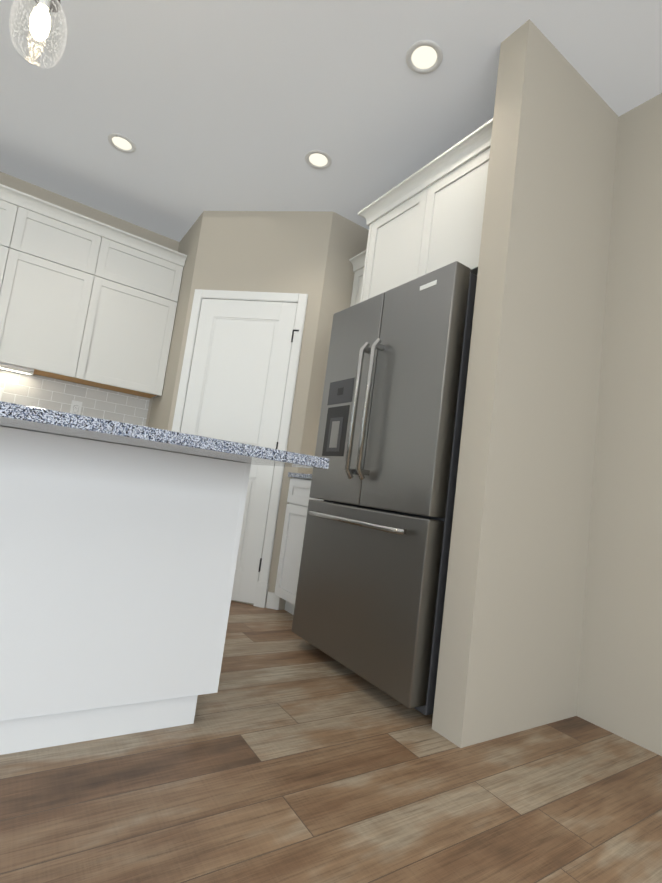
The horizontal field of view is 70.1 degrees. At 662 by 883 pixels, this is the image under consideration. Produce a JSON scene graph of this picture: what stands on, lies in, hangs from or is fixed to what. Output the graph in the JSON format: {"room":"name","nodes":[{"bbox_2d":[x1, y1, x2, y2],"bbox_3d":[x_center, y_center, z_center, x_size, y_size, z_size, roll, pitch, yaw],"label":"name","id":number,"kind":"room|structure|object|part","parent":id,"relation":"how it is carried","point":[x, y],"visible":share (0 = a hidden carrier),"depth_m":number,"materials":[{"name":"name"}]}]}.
{"room":"kitchen","nodes":[
{"label":"kitchen","id":0,"kind":"room"},
{"bbox_2d":[0,172,178,426],"bbox_3d":[-4.343,-0.927,2.292,9.330,2.840,0.150,11,-7,-33],"label":"wall","id":1,"kind":"structure","parent":0,"point":[15,183],"depth_m":3.81,"materials":[{"name":"beige paint"}]},
{"bbox_2d":[0,184,23,295],"bbox_3d":[-2.495,-1.171,3.238,0.428,1.158,0.323,11,-7,-33],"label":"upper cabinet","id":2,"kind":"object","parent":1,"relation":"attached to","point":[10,199],"depth_m":3.23,"materials":[{"name":"white wood"}]},
{"bbox_2d":[0,196,107,382],"bbox_3d":[-2.100,-1.092,3.499,0.532,1.158,0.323,11,-7,-33],"label":"upper cabinet","id":3,"kind":"object","parent":1,"relation":"attached to","point":[84,300],"depth_m":3.37,"materials":[{"name":"white wood"}]},
{"bbox_2d":[0,369,149,425],"bbox_3d":[-3.038,-0.628,3.056,3.607,0.914,0.009,11,-7,-33],"label":"backsplash","id":4,"kind":"structure","parent":1,"relation":"attached to","point":[34,390],"depth_m":3.70,"materials":[{"name":"tile"}]},
{"bbox_2d":[70,400,82,414],"bbox_3d":[-2.011,-0.247,3.720,0.074,0.145,0.008,11,-7,-33],"label":"electrical outlet","id":5,"kind":"object","parent":4,"relation":"attached to","point":[76,406],"visible":0.85,"depth_m":3.72,"materials":[{"name":"white plastic"}]},
{"bbox_2d":[76,228,186,397],"bbox_3d":[-1.626,-0.997,3.812,0.621,1.158,0.323,11,-7,-33],"label":"upper cabinet","id":6,"kind":"object","parent":1,"relation":"attached to","point":[127,340],"depth_m":3.68,"materials":[{"name":"white wood"}]},
{"bbox_3d":[-1.960,-1.613,3.567,1.641,0.080,0.382,11,-7,-33],"label":"crown","id":7,"kind":"part","parent":6,"relation":"part of","materials":[{"name":"white wood"}]},
{"bbox_2d":[148,211,368,609],"bbox_3d":[-0.613,-0.279,3.835,1.300,2.840,1.387,11,-7,-33],"label":"wall","id":8,"kind":"structure","parent":0,"point":[310,253],"depth_m":3.49,"materials":[{"name":"beige paint"}]},
{"bbox_2d":[181,299,298,603],"bbox_3d":[-0.722,0.009,3.339,0.792,2.119,0.058,6,-6,12],"label":"pantry door","id":9,"kind":"structure","parent":8,"relation":"in","point":[238,373],"depth_m":3.39,"materials":[{"name":"white wood"}]},
{"bbox_3d":[-0.704,0.006,3.334,0.754,1.700,0.052,6,-6,12],"label":"pantry door hardware","id":10,"kind":"part","parent":9,"relation":"part of","materials":[{"name":"black metal"}]},
{"bbox_2d":[172,289,307,609],"bbox_3d":[-0.711,-0.018,3.356,1.026,2.199,0.028,6,-6,12],"label":"door frame","id":11,"kind":"structure","parent":8,"relation":"attached to","point":[262,586],"depth_m":3.35,"materials":[{"name":"white wood"}]},
{"bbox_2d":[0,601,661,882],"bbox_3d":[-2.388,0.470,-1.089,9.630,0.120,7.900,11,-7,-33],"label":"floor","id":12,"kind":"structure","parent":0,"point":[288,755],"depth_m":1.29,"materials":[{"name":"brown wood"}]},
{"bbox_2d":[0,426,250,754],"bbox_3d":[-1.879,0.254,1.049,3.259,0.884,0.714,11,-7,-33],"label":"kitchen island","id":13,"kind":"object","parent":12,"relation":"on","point":[118,562],"visible":1,"depth_m":1.42,"materials":[{"name":"white wood"}]},
{"bbox_2d":[0,401,329,468],"bbox_3d":[-1.683,-0.202,0.888,3.330,0.030,1.112,11,-7,-33],"label":"island countertop","id":14,"kind":"structure","parent":13,"relation":"on","point":[26,417],"depth_m":1.12,"materials":[{"name":"stone"}]},
{"bbox_2d":[274,478,323,614],"bbox_3d":[0.079,0.725,3.099,0.629,0.883,0.560,11,-7,-33],"label":"base cabinet","id":15,"kind":"object","parent":12,"relation":"on","point":[298,498],"visible":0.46,"depth_m":3.05,"materials":[{"name":"white wood"}]},
{"bbox_2d":[288,472,311,478],"bbox_3d":[0.126,0.271,3.139,0.638,0.030,0.561,11,-7,-33],"label":"countertop","id":16,"kind":"structure","parent":15,"relation":"on","point":[300,475],"depth_m":3.07,"materials":[{"name":"stone"}]},
{"bbox_2d":[292,261,476,714],"bbox_3d":[0.448,0.212,2.425,0.865,1.808,0.912,11,-7,-33],"label":"fridge","id":17,"kind":"object","parent":12,"relation":"on","point":[370,593],"visible":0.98,"depth_m":2.06,"materials":[{"name":"grey metal"}]},
{"bbox_2d":[0,0,661,241],"bbox_3d":[-2.009,-2.449,-0.781,9.630,0.120,7.900,11,-7,-33],"label":"ceiling","id":18,"kind":"structure","parent":0,"point":[225,105],"depth_m":2.47,"materials":[{"name":"white paint"}]},
{"bbox_2d":[9,0,67,67],"bbox_3d":[-0.778,-1.541,1.376,0.138,0.904,0.138,11,-7,-33],"label":"pendant light","id":19,"kind":"object","parent":18,"relation":"hanging from","point":[40,22],"visible":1,"depth_m":1.33,"materials":[{"name":"clear glass"}]},
{"bbox_2d":[108,133,135,152],"bbox_3d":[-1.330,-1.896,3.003,0.168,0.007,0.168,11,-7,-33],"label":"recessed light","id":20,"kind":"object","parent":18,"relation":"in","point":[120,142],"visible":1,"depth_m":3.00,"materials":[{"name":"white plastic"}]},
{"bbox_2d":[305,150,331,168],"bbox_3d":[-0.079,-1.742,2.922,0.168,0.007,0.168,11,-7,-33],"label":"recessed light","id":21,"kind":"object","parent":18,"relation":"in","point":[317,159],"visible":1,"depth_m":2.92,"materials":[{"name":"white plastic"}]},
{"bbox_2d":[406,40,442,73],"bbox_3d":[0.427,-1.757,2.162,0.168,0.007,0.168,11,-7,-33],"label":"recessed light","id":22,"kind":"object","parent":18,"relation":"in","point":[424,56],"visible":1,"depth_m":2.16,"materials":[{"name":"white plastic"}]},
{"bbox_2d":[432,19,618,747],"bbox_3d":[0.901,-0.271,2.050,0.745,2.840,0.138,11,-7,-33],"label":"wall","id":23,"kind":"structure","parent":0,"point":[510,644],"depth_m":1.92,"materials":[{"name":"beige paint"}]},
{"bbox_2d":[576,93,661,755],"bbox_3d":[1.703,-0.210,1.642,0.150,2.840,7.900,11,-7,-33],"label":"wall","id":24,"kind":"structure","parent":0,"point":[620,685],"depth_m":2.05,"materials":[{"name":"beige paint"}]},
{"bbox_2d":[349,250,365,306],"bbox_3d":[0.376,-0.765,3.325,0.382,1.146,0.560,11,-7,-33],"label":"upper cabinet","id":25,"kind":"object","parent":24,"relation":"attached to","point":[357,262],"visible":0.17,"depth_m":3.47,"materials":[{"name":"white wood"}]},
{"bbox_3d":[0.319,-1.315,3.299,0.079,0.080,0.558,11,-7,-33],"label":"crown","id":26,"kind":"part","parent":25,"relation":"part of","materials":[{"name":"white wood"}]},
{"bbox_2d":[358,118,492,301],"bbox_3d":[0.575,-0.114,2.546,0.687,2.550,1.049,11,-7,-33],"label":"upper cabinet","id":27,"kind":"object","parent":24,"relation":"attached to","point":[426,219],"visible":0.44,"depth_m":2.42,"materials":[{"name":"white wood"}]},
{"bbox_3d":[0.566,-1.366,2.564,0.279,0.080,1.049,11,-7,-33],"label":"crown","id":28,"kind":"part","parent":27,"relation":"part of","materials":[{"name":"white wood"}]}
]}

